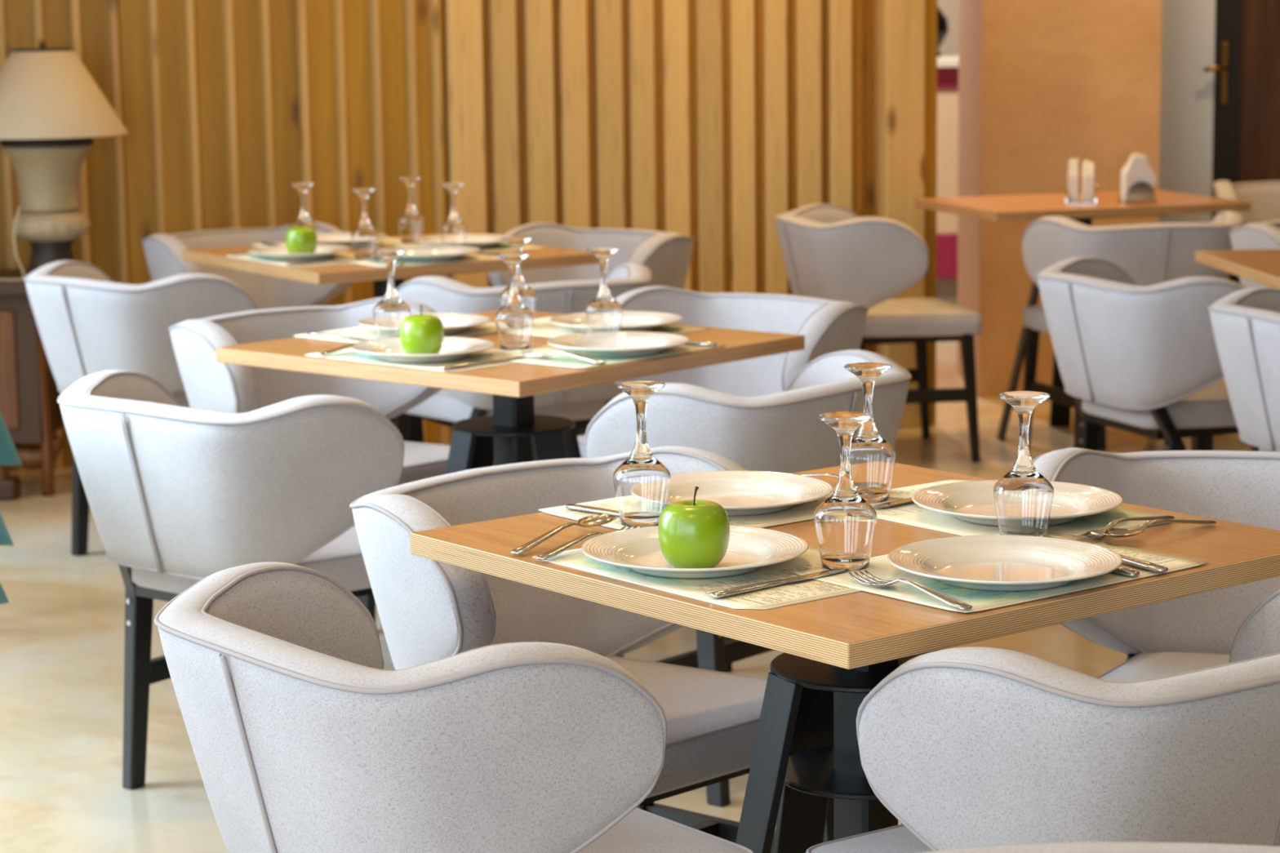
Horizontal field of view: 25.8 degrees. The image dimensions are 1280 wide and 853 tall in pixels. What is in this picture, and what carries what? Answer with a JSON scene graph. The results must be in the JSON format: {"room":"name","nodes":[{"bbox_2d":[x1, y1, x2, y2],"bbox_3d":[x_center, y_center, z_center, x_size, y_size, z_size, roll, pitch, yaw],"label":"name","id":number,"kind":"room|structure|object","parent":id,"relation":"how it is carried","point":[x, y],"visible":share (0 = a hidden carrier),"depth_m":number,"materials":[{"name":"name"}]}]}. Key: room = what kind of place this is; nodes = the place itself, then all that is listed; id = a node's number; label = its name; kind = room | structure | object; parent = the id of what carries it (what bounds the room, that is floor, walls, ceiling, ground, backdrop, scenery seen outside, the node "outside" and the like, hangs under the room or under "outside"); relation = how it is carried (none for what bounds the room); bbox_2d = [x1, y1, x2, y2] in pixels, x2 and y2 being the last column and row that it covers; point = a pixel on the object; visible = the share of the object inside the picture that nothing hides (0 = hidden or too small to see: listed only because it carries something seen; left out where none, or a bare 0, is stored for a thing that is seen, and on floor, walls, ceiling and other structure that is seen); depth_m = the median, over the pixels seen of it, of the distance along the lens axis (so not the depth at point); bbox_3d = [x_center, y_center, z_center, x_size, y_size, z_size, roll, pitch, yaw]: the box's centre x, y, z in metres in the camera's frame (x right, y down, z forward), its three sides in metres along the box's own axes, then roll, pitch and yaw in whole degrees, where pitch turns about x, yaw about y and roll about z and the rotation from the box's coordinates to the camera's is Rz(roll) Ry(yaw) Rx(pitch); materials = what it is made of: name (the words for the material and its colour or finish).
{"room":"restaurant dining room","nodes":[
{"label":"restaurant dining room","id":0,"kind":"room"},
{"bbox_2d":[0,0,937,471],"bbox_3d":[-0.996,-1.353,8.507,3.956,2.900,0.220,-3,9,-13],"label":"wall","id":1,"kind":"structure","parent":0,"point":[707,122],"depth_m":8.64,"materials":[{"name":"brown wood"}]},
{"bbox_2d":[0,341,1252,852],"bbox_3d":[1.109,0.667,5.116,8.200,0.100,16.500,-1,9,0],"label":"floor","id":2,"kind":"structure","parent":0,"point":[62,625],"depth_m":5.91,"materials":[{"name":"beige tile"}]},
{"bbox_2d":[0,268,65,500],"bbox_3d":[-1.897,-0.125,8.092,0.590,0.626,0.404,-1,9,0],"label":"sideboard","id":3,"kind":"object","parent":2,"relation":"on","point":[30,410],"visible":0.59,"depth_m":7.94,"materials":[{"name":"brown wood"}]},
{"bbox_2d":[13,434,65,469],"bbox_3d":[-1.757,0.074,8.026,0.208,0.099,0.072,-1,9,0],"label":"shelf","id":4,"kind":"object","parent":3,"relation":"attached to","point":[44,455],"depth_m":8.00,"materials":[{"name":"brown wood"}]},
{"bbox_2d":[0,37,128,281],"bbox_3d":[-1.682,-0.762,7.924,0.456,0.678,0.456,-1,9,0],"label":"table lamp","id":5,"kind":"object","parent":3,"relation":"on","point":[52,108],"visible":0.96,"depth_m":7.82,"materials":[{"name":"beige fabric"}]},
{"bbox_2d":[23,260,257,556],"bbox_3d":[-1.215,-0.036,7.054,0.643,0.751,0.556,8,12,43],"label":"dining chair","id":6,"kind":"object","parent":2,"relation":"on","point":[88,322],"visible":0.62,"depth_m":6.78,"materials":[{"name":"fabric"}]},
{"bbox_2d":[57,369,404,790],"bbox_3d":[-0.689,0.285,4.955,0.643,0.751,0.556,7,12,40],"label":"dining chair","id":7,"kind":"object","parent":2,"relation":"on","point":[178,496],"visible":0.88,"depth_m":4.71,"materials":[{"name":"fabric"}]},
{"bbox_2d":[141,221,353,310],"bbox_3d":[-1.097,-0.197,8.079,0.556,0.751,0.643,8,12,43],"label":"dining chair","id":8,"kind":"object","parent":2,"relation":"on","point":[163,252],"visible":0.32,"depth_m":8.21,"materials":[{"name":"fabric"}]},
{"bbox_2d":[168,297,449,622],"bbox_3d":[-0.664,0.127,5.970,0.556,0.751,0.643,7,12,42],"label":"dining chair","id":9,"kind":"object","parent":2,"relation":"on","point":[210,384],"visible":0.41,"depth_m":6.03,"materials":[{"name":"fabric"}]},
{"bbox_2d":[182,233,599,443],"bbox_3d":[-0.652,-0.084,7.322,0.800,0.751,0.800,-6,11,-33],"label":"dining table","id":10,"kind":"object","parent":2,"relation":"on","point":[549,256],"visible":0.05,"depth_m":7.00,"materials":[{"name":"brown wood"}]},
{"bbox_2d":[225,252,355,266],"bbox_3d":[-0.844,-0.430,7.114,0.285,0.001,0.400,-7,11,-33],"label":"placemat","id":11,"kind":"object","parent":10,"relation":"on","point":[255,257],"visible":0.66,"depth_m":7.05,"materials":[{"name":"fabric"}]},
{"bbox_2d":[247,244,351,260],"bbox_3d":[-0.866,-0.441,7.100,0.264,0.022,0.264,-9,12,-42],"label":"plate","id":12,"kind":"object","parent":11,"relation":"on","point":[280,252],"visible":0.92,"depth_m":7.07,"materials":[{"name":"white ceramic"}]},
{"bbox_2d":[284,219,317,253],"bbox_3d":[-0.861,-0.479,7.091,0.082,0.094,0.081,7,12,42],"label":"apple","id":13,"kind":"object","parent":12,"relation":"on","point":[302,239],"visible":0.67,"depth_m":7.06,"materials":[{"name":"green food"}]},
{"bbox_2d":[285,258,364,265],"bbox_3d":[-0.783,-0.411,6.953,0.216,0.007,0.019,-6,11,-33],"label":"table knife","id":14,"kind":"object","parent":11,"relation":"on","point":[309,262],"visible":1,"depth_m":6.93,"materials":[{"name":"silver metal"}]},
{"bbox_2d":[251,236,423,248],"bbox_3d":[-0.802,-0.491,7.484,0.400,0.003,0.285,-6,10,-32],"label":"placemat","id":15,"kind":"object","parent":10,"relation":"on","point":[388,241],"visible":0.23,"depth_m":7.49,"materials":[{"name":"fabric"}]},
{"bbox_2d":[289,182,318,235],"bbox_3d":[-0.877,-0.546,7.275,0.073,0.176,0.073,-1,9,0],"label":"wine glass","id":16,"kind":"object","parent":15,"relation":"on","point":[304,220],"visible":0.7,"depth_m":7.26,"materials":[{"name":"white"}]},
{"bbox_2d":[316,232,387,247],"bbox_3d":[-0.806,-0.496,7.450,0.264,0.022,0.264,2,9,18],"label":"plate","id":17,"kind":"object","parent":15,"relation":"on","point":[325,238],"visible":0.35,"depth_m":7.53,"materials":[{"name":"white ceramic"}]},
{"bbox_2d":[397,176,424,243],"bbox_3d":[-0.614,-0.580,7.473,0.073,0.176,0.073,-1,9,0],"label":"wine glass","id":18,"kind":"object","parent":15,"relation":"on","point":[411,224],"visible":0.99,"depth_m":7.46,"materials":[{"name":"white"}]},
{"bbox_2d":[331,251,500,266],"bbox_3d":[-0.539,-0.426,7.049,0.400,0.003,0.285,-6,11,-33],"label":"placemat","id":19,"kind":"object","parent":10,"relation":"on","point":[475,256],"visible":0.54,"depth_m":6.98,"materials":[{"name":"fabric"}]},
{"bbox_2d":[351,187,379,259],"bbox_3d":[-0.695,-0.513,7.050,0.073,0.176,0.073,-1,9,0],"label":"wine glass","id":20,"kind":"object","parent":19,"relation":"on","point":[365,237],"visible":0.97,"depth_m":7.03,"materials":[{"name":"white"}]},
{"bbox_2d":[379,245,479,262],"bbox_3d":[-0.533,-0.433,7.023,0.264,0.022,0.264,-2,9,-8],"label":"plate","id":21,"kind":"object","parent":19,"relation":"on","point":[413,253],"visible":0.87,"depth_m":7.08,"materials":[{"name":"white ceramic"}]},
{"bbox_2d":[440,182,467,246],"bbox_3d":[-0.481,-0.539,7.199,0.073,0.176,0.073,-1,9,0],"label":"wine glass","id":22,"kind":"object","parent":19,"relation":"on","point":[453,232],"visible":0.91,"depth_m":7.18,"materials":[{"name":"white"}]},
{"bbox_2d":[395,241,546,252],"bbox_3d":[-0.469,-0.479,7.399,0.285,0.001,0.400,-7,11,-33],"label":"placemat","id":23,"kind":"object","parent":10,"relation":"on","point":[504,246],"visible":0.27,"depth_m":7.32,"materials":[{"name":"fabric"}]},
{"bbox_2d":[414,233,513,248],"bbox_3d":[-0.461,-0.485,7.353,0.264,0.022,0.264,-3,9,-12],"label":"plate","id":24,"kind":"object","parent":23,"relation":"on","point":[474,240],"visible":0.68,"depth_m":7.40,"materials":[{"name":"white ceramic"}]},
{"bbox_2d":[154,561,754,852],"bbox_3d":[-0.221,0.556,3.180,0.556,0.751,0.643,-8,11,-37],"label":"dining chair","id":25,"kind":"object","parent":2,"relation":"on","point":[302,740],"visible":1,"depth_m":2.90,"materials":[{"name":"fabric"}]},
{"bbox_2d":[215,310,804,657],"bbox_3d":[-0.240,0.208,5.414,0.800,0.751,0.800,7,12,41],"label":"dining table","id":26,"kind":"object","parent":2,"relation":"on","point":[513,433],"visible":0.41,"depth_m":5.27,"materials":[{"name":"brown wood"}]},
{"bbox_2d":[305,347,517,371],"bbox_3d":[-0.384,-0.132,5.161,0.400,0.001,0.285,7,12,42],"label":"placemat","id":27,"kind":"object","parent":26,"relation":"on","point":[348,354],"visible":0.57,"depth_m":5.08,"materials":[{"name":"paper"}]},
{"bbox_2d":[351,336,494,363],"bbox_3d":[-0.398,-0.138,5.122,0.264,0.022,0.264,2,9,17],"label":"plate","id":28,"kind":"object","parent":27,"relation":"on","point":[453,348],"visible":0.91,"depth_m":5.15,"materials":[{"name":"white ceramic"}]},
{"bbox_2d":[400,305,444,354],"bbox_3d":[-0.400,-0.176,5.107,0.081,0.094,0.082,1,9,10],"label":"apple","id":29,"kind":"object","parent":28,"relation":"on","point":[420,334],"visible":0.88,"depth_m":5.08,"materials":[{"name":"green food"}]},
{"bbox_2d":[440,355,525,369],"bbox_3d":[-0.281,-0.116,5.023,0.019,0.007,0.216,7,12,41],"label":"table knife","id":30,"kind":"object","parent":27,"relation":"on","point":[473,363],"visible":1,"depth_m":4.99,"materials":[{"name":"silver metal"}]},
{"bbox_2d":[294,321,533,342],"bbox_3d":[-0.445,-0.190,5.529,0.285,0.003,0.400,7,12,40],"label":"placemat","id":31,"kind":"object","parent":26,"relation":"on","point":[491,326],"visible":0.32,"depth_m":5.50,"materials":[{"name":"fabric"}]},
{"bbox_2d":[306,331,375,340],"bbox_3d":[-0.567,-0.173,5.408,0.216,0.007,0.019,7,11,39],"label":"table knife","id":32,"kind":"object","parent":31,"relation":"on","point":[310,333],"visible":0.79,"depth_m":5.42,"materials":[{"name":"silver metal"}]},
{"bbox_2d":[373,248,410,339],"bbox_3d":[-0.476,-0.249,5.342,0.073,0.176,0.073,-1,9,0],"label":"wine glass","id":33,"kind":"object","parent":31,"relation":"on","point":[388,314],"visible":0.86,"depth_m":5.32,"materials":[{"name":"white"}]},
{"bbox_2d":[357,312,490,335],"bbox_3d":[-0.426,-0.199,5.514,0.264,0.022,0.264,7,12,41],"label":"plate","id":34,"kind":"object","parent":31,"relation":"on","point":[452,322],"visible":0.52,"depth_m":5.56,"materials":[{"name":"white ceramic"}]},
{"bbox_2d":[500,236,536,314],"bbox_3d":[-0.243,-0.288,5.571,0.073,0.176,0.073,-1,9,0],"label":"wine glass","id":35,"kind":"object","parent":31,"relation":"on","point":[527,295],"visible":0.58,"depth_m":5.55,"materials":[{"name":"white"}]},
{"bbox_2d":[495,253,533,349],"bbox_3d":[-0.236,-0.235,5.227,0.073,0.176,0.073,-1,9,0],"label":"wine glass","id":36,"kind":"object","parent":26,"relation":"on","point":[514,320],"visible":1,"depth_m":5.21,"materials":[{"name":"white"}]},
{"bbox_2d":[473,343,724,368],"bbox_3d":[-0.073,-0.141,5.181,0.285,0.003,0.400,7,12,41],"label":"placemat","id":37,"kind":"object","parent":26,"relation":"on","point":[557,359],"visible":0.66,"depth_m":5.10,"materials":[{"name":"paper"}]},
{"bbox_2d":[520,350,605,364],"bbox_3d":[-0.137,-0.128,5.047,0.198,0.015,0.029,7,12,42],"label":"fork","id":38,"kind":"object","parent":37,"relation":"on","point":[534,354],"visible":1,"depth_m":5.04,"materials":[{"name":"silver metal"}]},
{"bbox_2d":[585,247,622,332],"bbox_3d":[-0.069,-0.251,5.317,0.073,0.176,0.073,-1,9,0],"label":"wine glass","id":39,"kind":"object","parent":37,"relation":"on","point":[603,313],"visible":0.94,"depth_m":5.30,"materials":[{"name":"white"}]},
{"bbox_2d":[546,331,689,357],"bbox_3d":[-0.040,-0.149,5.163,0.264,0.022,0.264,4,10,28],"label":"plate","id":40,"kind":"object","parent":37,"relation":"on","point":[606,344],"visible":1,"depth_m":5.21,"materials":[{"name":"white ceramic"}]},
{"bbox_2d":[497,316,710,337],"bbox_3d":[-0.101,-0.194,5.536,0.400,0.001,0.285,7,12,40],"label":"placemat","id":41,"kind":"object","parent":26,"relation":"on","point":[542,326],"visible":0.27,"depth_m":5.52,"materials":[{"name":"fabric"}]},
{"bbox_2d":[549,311,683,333],"bbox_3d":[-0.047,-0.202,5.503,0.264,0.022,0.264,-4,9,-21],"label":"plate","id":42,"kind":"object","parent":41,"relation":"on","point":[632,321],"visible":0.59,"depth_m":5.55,"materials":[{"name":"white ceramic"}]},
{"bbox_2d":[391,262,652,441],"bbox_3d":[-0.291,-0.019,6.869,0.643,0.751,0.556,-6,10,-28],"label":"dining chair","id":43,"kind":"object","parent":2,"relation":"on","point":[446,407],"visible":0.32,"depth_m":6.65,"materials":[{"name":"fabric"}]},
{"bbox_2d":[349,445,834,852],"bbox_3d":[-0.067,0.442,3.899,0.643,0.751,0.556,-9,12,-44],"label":"dining chair","id":44,"kind":"object","parent":2,"relation":"on","point":[428,610],"visible":0.44,"depth_m":3.86,"materials":[{"name":"fabric"}]},
{"bbox_2d":[488,222,695,435],"bbox_3d":[-0.167,-0.183,7.913,0.556,0.751,0.643,-9,12,-43],"label":"dining chair","id":45,"kind":"object","parent":2,"relation":"on","point":[668,255],"visible":0.29,"depth_m":8.03,"materials":[{"name":"fabric"}]},
{"bbox_2d":[577,285,868,672],"bbox_3d":[0.174,0.090,6.132,0.643,0.751,0.556,7,12,42],"label":"dining chair","id":46,"kind":"object","parent":2,"relation":"on","point":[827,326],"visible":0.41,"depth_m":6.25,"materials":[{"name":"fabric"}]},
{"bbox_2d":[585,349,911,807],"bbox_3d":[0.170,0.257,5.065,0.556,0.751,0.643,7,12,40],"label":"dining chair","id":47,"kind":"object","parent":2,"relation":"on","point":[781,432],"visible":0.4,"depth_m":4.78,"materials":[{"name":"fabric"}]},
{"bbox_2d":[409,462,1279,852],"bbox_3d":[0.281,0.505,3.463,0.800,0.751,0.800,-8,11,-38],"label":"dining table","id":48,"kind":"object","parent":2,"relation":"on","point":[837,650],"visible":0.53,"depth_m":3.35,"materials":[{"name":"brown wood"}]},
{"bbox_2d":[510,514,616,554],"bbox_3d":[-0.098,0.129,3.391,0.044,0.020,0.196,7,12,39],"label":"spoon","id":49,"kind":"object","parent":48,"relation":"on","point":[593,520],"visible":1,"depth_m":3.39,"materials":[{"name":"silver metal"}]},
{"bbox_2d":[532,546,861,609],"bbox_3d":[0.104,0.162,3.237,0.285,0.001,0.400,-8,11,-38],"label":"placemat","id":50,"kind":"object","parent":48,"relation":"on","point":[811,589],"visible":0.48,"depth_m":3.15,"materials":[{"name":"paper"}]},
{"bbox_2d":[535,524,641,559],"bbox_3d":[-0.063,0.136,3.351,0.029,0.015,0.198,5,11,34],"label":"fork","id":51,"kind":"object","parent":50,"relation":"on","point":[554,552],"visible":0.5,"depth_m":3.31,"materials":[{"name":"silver metal"}]},
{"bbox_2d":[581,524,808,578],"bbox_3d":[0.064,0.149,3.241,0.264,0.022,0.264,-4,9,-19],"label":"plate","id":52,"kind":"object","parent":50,"relation":"on","point":[750,548],"visible":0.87,"depth_m":3.26,"materials":[{"name":"white ceramic"}]},
{"bbox_2d":[657,486,729,568],"bbox_3d":[0.062,0.115,3.206,0.082,0.094,0.081,-4,10,-23],"label":"apple","id":53,"kind":"object","parent":52,"relation":"on","point":[694,533],"visible":0.96,"depth_m":3.18,"materials":[{"name":"green food"}]},
{"bbox_2d":[709,568,848,598],"bbox_3d":[0.160,0.173,3.130,0.216,0.007,0.019,-8,12,-41],"label":"table knife","id":54,"kind":"object","parent":50,"relation":"on","point":[736,590],"visible":1,"depth_m":3.11,"materials":[{"name":"silver metal"}]},
{"bbox_2d":[537,486,903,529],"bbox_3d":[0.110,0.102,3.610,0.400,0.003,0.285,-8,11,-39],"label":"placemat","id":55,"kind":"object","parent":48,"relation":"on","point":[803,511],"visible":0.32,"depth_m":3.55,"materials":[{"name":"paper"}]},
{"bbox_2d":[565,503,619,515],"bbox_3d":[-0.012,0.112,3.530,0.216,0.007,0.019,7,12,40],"label":"table knife","id":56,"kind":"object","parent":55,"relation":"on","point":[570,506],"visible":0.39,"depth_m":3.57,"materials":[{"name":"silver metal"}]},
{"bbox_2d":[613,380,671,527],"bbox_3d":[0.002,0.034,3.483,0.073,0.176,0.073,-1,9,0],"label":"wine glass","id":57,"kind":"object","parent":55,"relation":"on","point":[642,482],"visible":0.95,"depth_m":3.47,"materials":[{"name":"clear glass"}]},
{"bbox_2d":[666,471,833,515],"bbox_3d":[0.119,0.090,3.613,0.264,0.022,0.264,3,10,23],"label":"plate","id":58,"kind":"object","parent":55,"relation":"on","point":[740,493],"visible":0.71,"depth_m":3.67,"materials":[{"name":"white ceramic"}]},
{"bbox_2d":[844,362,896,502],"bbox_3d":[0.296,0.008,3.627,0.073,0.176,0.073,-1,9,0],"label":"wine glass","id":59,"kind":"object","parent":55,"relation":"on","point":[873,459],"visible":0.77,"depth_m":3.61,"materials":[{"name":"clear glass"}]},
{"bbox_2d":[791,530,1208,613],"bbox_3d":[0.414,0.162,3.202,0.400,0.003,0.285,-8,11,-38],"label":"placemat","id":60,"kind":"object","parent":48,"relation":"on","point":[879,566],"visible":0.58,"depth_m":3.12,"materials":[{"name":"paper"}]},
{"bbox_2d":[813,411,876,571],"bbox_3d":[0.236,0.074,3.206,0.073,0.176,0.073,-1,9,0],"label":"wine glass","id":61,"kind":"object","parent":60,"relation":"on","point":[845,522],"visible":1,"depth_m":3.19,"materials":[{"name":"clear glass"}]},
{"bbox_2d":[848,569,972,610],"bbox_3d":[0.297,0.177,3.058,0.029,0.015,0.198,-6,10,-32],"label":"fork","id":62,"kind":"object","parent":60,"relation":"on","point":[950,601],"visible":1,"depth_m":3.04,"materials":[{"name":"silver metal"}]},
{"bbox_2d":[887,534,1123,591],"bbox_3d":[0.412,0.159,3.152,0.264,0.022,0.264,5,11,35],"label":"plate","id":63,"kind":"object","parent":60,"relation":"on","point":[987,562],"visible":1,"depth_m":3.19,"materials":[{"name":"white ceramic"}]},
{"bbox_2d":[992,391,1053,537],"bbox_3d":[0.461,0.049,3.352,0.073,0.176,0.073,-1,9,0],"label":"wine glass","id":64,"kind":"object","parent":60,"relation":"on","point":[1023,498],"visible":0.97,"depth_m":3.33,"materials":[{"name":"clear glass"}]},
{"bbox_2d":[1046,536,1168,573],"bbox_3d":[0.540,0.147,3.243,0.019,0.007,0.216,-6,11,-29],"label":"table knife","id":65,"kind":"object","parent":60,"relation":"on","point":[1140,563],"visible":0.39,"depth_m":3.17,"materials":[{"name":"silver metal"}]},
{"bbox_2d":[1111,566,1139,577],"bbox_3d":[0.501,0.153,3.226,0.019,0.007,0.216,-6,10,-32],"label":"table knife","id":66,"kind":"object","parent":60,"relation":"on","point":[1122,571],"visible":0.25,"depth_m":3.14,"materials":[{"name":"silver metal"}]},
{"bbox_2d":[874,480,1184,536],"bbox_3d":[0.450,0.108,3.557,0.285,0.001,0.400,-8,11,-37],"label":"placemat","id":67,"kind":"object","parent":48,"relation":"on","point":[911,513],"visible":0.38,"depth_m":3.50,"materials":[{"name":"paper"}]},
{"bbox_2d":[873,497,912,507],"bbox_3d":[0.374,0.091,3.643,0.216,0.007,0.019,-9,12,-43],"label":"table knife","id":68,"kind":"object","parent":67,"relation":"on","point":[908,500],"visible":0.25,"depth_m":3.60,"materials":[{"name":"silver metal"}]},
{"bbox_2d":[911,480,1123,526],"bbox_3d":[0.475,0.101,3.518,0.264,0.022,0.264,-4,9,-19],"label":"plate","id":69,"kind":"object","parent":67,"relation":"on","point":[972,501],"visible":0.71,"depth_m":3.55,"materials":[{"name":"white ceramic"}]},
{"bbox_2d":[1067,515,1174,539],"bbox_3d":[0.591,0.119,3.403,0.198,0.015,0.029,-9,12,-44],"label":"fork","id":70,"kind":"object","parent":67,"relation":"on","point":[1093,535],"visible":0.94,"depth_m":3.38,"materials":[{"name":"silver metal"}]},
{"bbox_2d":[1101,519,1216,537],"bbox_3d":[0.631,0.120,3.385,0.196,0.015,0.044,-6,10,-39],"label":"spoon","id":71,"kind":"object","parent":48,"relation":"on","point":[1112,532],"visible":1,"depth_m":3.36,"materials":[{"name":"silver metal"}]},
{"bbox_2d":[773,204,982,462],"bbox_3d":[0.704,-0.286,8.500,0.556,0.751,0.643,-3,9,-12],"label":"dining chair","id":72,"kind":"object","parent":2,"relation":"on","point":[830,252],"visible":0.79,"depth_m":8.30,"materials":[{"name":"fabric"}]},
{"bbox_2d":[936,54,958,305],"bbox_3d":[1.187,-1.056,12.210,1.000,1.115,0.550,-1,9,0],"label":"countertop","id":73,"kind":"structure","parent":2,"relation":"on","point":[947,171],"depth_m":11.98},
{"bbox_2d":[937,4,948,57],"bbox_3d":[1.246,-1.720,12.031,0.170,0.250,0.170,-1,9,0],"label":"vase","id":74,"kind":"object","parent":73,"relation":"on","point":[942,21],"visible":0.23,"depth_m":11.98,"materials":[{"name":"black ceramic"}]},
{"bbox_2d":[937,54,958,67],"bbox_3d":[1.180,-1.587,12.128,1.000,0.040,0.550,-1,9,0],"label":"countertop","id":75,"kind":"structure","parent":73,"relation":"on","point":[944,60],"depth_m":11.86,"materials":[{"name":"white"}]},
{"bbox_2d":[805,589,1279,852],"bbox_3d":[0.531,0.560,3.088,0.643,0.751,0.556,-7,11,-34],"label":"dining chair","id":76,"kind":"object","parent":2,"relation":"on","point":[969,747],"visible":1,"depth_m":2.79,"materials":[{"name":"fabric"}]},
{"bbox_2d":[915,189,1251,450],"bbox_3d":[1.376,-0.334,8.756,0.850,0.751,0.620,-3,9,-17],"label":"dining table","id":77,"kind":"object","parent":2,"relation":"on","point":[1017,206],"visible":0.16,"depth_m":8.59,"materials":[{"name":"brown wood"}]},
{"bbox_2d":[1065,181,1097,204],"bbox_3d":[1.361,-0.724,8.604,0.096,0.066,0.110,1,9,10],"label":"napkin holder","id":78,"kind":"object","parent":77,"relation":"on","point":[1079,202],"visible":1,"depth_m":8.56,"materials":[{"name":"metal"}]},
{"bbox_2d":[1067,156,1078,201],"bbox_3d":[1.336,-0.764,8.605,0.030,0.137,0.077,1,9,10],"label":"napkin stack","id":79,"kind":"object","parent":78,"relation":"in","point":[1073,183],"visible":1,"depth_m":8.57,"materials":[{"name":"white paper"}]},
{"bbox_2d":[1082,159,1093,201],"bbox_3d":[1.381,-0.759,8.598,0.034,0.128,0.077,1,9,10],"label":"napkin stack","id":80,"kind":"object","parent":78,"relation":"in","point":[1087,168],"visible":1,"depth_m":8.57,"materials":[{"name":"white paper"}]},
{"bbox_2d":[1116,181,1157,203],"bbox_3d":[1.531,-0.723,8.584,0.110,0.066,0.060,-3,9,-12],"label":"napkin holder","id":81,"kind":"object","parent":77,"relation":"on","point":[1141,192],"visible":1,"depth_m":8.56,"materials":[{"name":"silver metal"}]},
{"bbox_2d":[1120,152,1156,201],"bbox_3d":[1.535,-0.768,8.579,0.109,0.147,0.042,-3,9,-12],"label":"napkin stack","id":82,"kind":"object","parent":81,"relation":"in","point":[1138,168],"visible":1,"depth_m":8.56,"materials":[{"name":"white paper"}]},
{"bbox_2d":[923,842,1279,852],"bbox_3d":[0.370,0.726,2.042,0.643,0.751,0.556,-1,9,-2],"label":"dining chair","id":83,"kind":"object","parent":2,"relation":"on","point":[1069,847],"visible":1,"depth_m":2.22,"materials":[{"name":"fabric"}]},
{"bbox_2d":[1021,210,1243,450],"bbox_3d":[1.457,-0.263,8.293,0.643,0.751,0.556,-3,9,-12],"label":"dining chair","id":84,"kind":"object","parent":2,"relation":"on","point":[1151,254],"visible":0.43,"depth_m":8.03,"materials":[{"name":"fabric"}]},
{"bbox_2d":[1035,257,1246,450],"bbox_3d":[1.269,-0.015,6.715,0.556,0.751,0.643,-4,9,-21],"label":"dining chair","id":85,"kind":"object","parent":2,"relation":"on","point":[1144,361],"visible":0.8,"depth_m":6.50,"materials":[{"name":"fabric"}]},
{"bbox_2d":[1031,447,1279,682],"bbox_3d":[0.843,0.429,3.908,0.643,0.751,0.556,3,9,20],"label":"dining chair","id":86,"kind":"object","parent":2,"relation":"on","point":[1196,632],"visible":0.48,"depth_m":4.06,"materials":[{"name":"fabric"}]},
{"bbox_2d":[1195,248,1279,289],"bbox_3d":[1.830,-0.019,6.701,0.800,0.751,0.800,-1,9,-5],"label":"dining table","id":87,"kind":"object","parent":2,"relation":"on","point":[1262,266],"visible":1,"depth_m":6.74,"materials":[{"name":"brown wood"}]},
{"bbox_2d":[1208,287,1279,452],"bbox_3d":[1.533,0.098,5.972,0.556,0.751,0.643,-4,9,-19],"label":"dining chair","id":88,"kind":"object","parent":2,"relation":"on","point":[1246,322],"visible":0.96,"depth_m":5.91,"materials":[{"name":"fabric"}]},
{"bbox_2d":[1212,180,1279,284],"bbox_3d":[2.265,-0.460,9.490,0.643,0.751,0.556,-2,9,-6],"label":"dining chair","id":89,"kind":"object","parent":2,"relation":"on","point":[1264,197],"visible":0.28,"depth_m":9.62,"materials":[{"name":"fabric"}]},
{"bbox_2d":[1228,220,1279,288],"bbox_3d":[1.997,-0.212,7.920,0.643,0.751,0.556,-7,11,-36],"label":"dining chair","id":90,"kind":"object","parent":2,"relation":"on","point":[1263,235],"visible":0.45,"depth_m":7.76,"materials":[{"name":"fabric"}]},
{"bbox_3d":[-1.496,0.299,4.956,0.520,0.742,2.800,-3,9,-12],"label":"banquet table","id":91,"kind":"object","parent":2,"relation":"on","visible":0},
{"bbox_2d":[0,411,22,604],"bbox_3d":[-1.419,0.101,4.890,0.622,0.341,3.398,-3,9,-12],"label":"tablecloth","id":92,"kind":"object","parent":91,"relation":"on","point":[9,455],"visible":1,"depth_m":6.06,"materials":[{"name":"teal fabric"}]},
{"bbox_2d":[937,0,959,54],"bbox_3d":[0.974,-2.054,12.839,8.000,2.900,0.200,-1,9,0],"label":"wall","id":93,"kind":"structure","parent":0,"point":[950,8],"depth_m":12.77,"materials":[{"name":"beige paint"}]},
{"bbox_2d":[981,0,1162,397],"bbox_3d":[1.471,-1.585,9.786,0.608,2.900,0.620,-1,9,0],"label":"wall pillar","id":94,"kind":"structure","parent":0,"point":[1064,81],"depth_m":9.55,"materials":[{"name":"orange paint"}]},
{"bbox_2d":[956,0,983,397],"bbox_3d":[1.162,-1.582,9.796,0.010,2.900,0.640,-1,9,0],"label":"wall","id":95,"kind":"structure","parent":94,"relation":"attached to","point":[971,30],"depth_m":9.83,"materials":[{"name":"beige paint"}]},
{"bbox_2d":[1158,0,1215,222],"bbox_3d":[1.929,-1.651,10.171,0.300,2.900,0.200,-1,9,0],"label":"wall","id":96,"kind":"structure","parent":0,"point":[1188,26],"depth_m":10.14,"materials":[{"name":"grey paint"}]},
{"bbox_3d":[4.004,-1.677,10.171,1.950,2.900,0.200,-1,9,0],"label":"wall","id":97,"kind":"structure","parent":0,"visible":0},
{"bbox_2d":[1203,0,1279,282],"bbox_3d":[2.531,-1.650,10.120,0.996,2.900,0.183,-1,9,0],"label":"door","id":98,"kind":"structure","parent":97,"relation":"in","point":[1246,68],"depth_m":10.18,"materials":[{"name":"black wood"}]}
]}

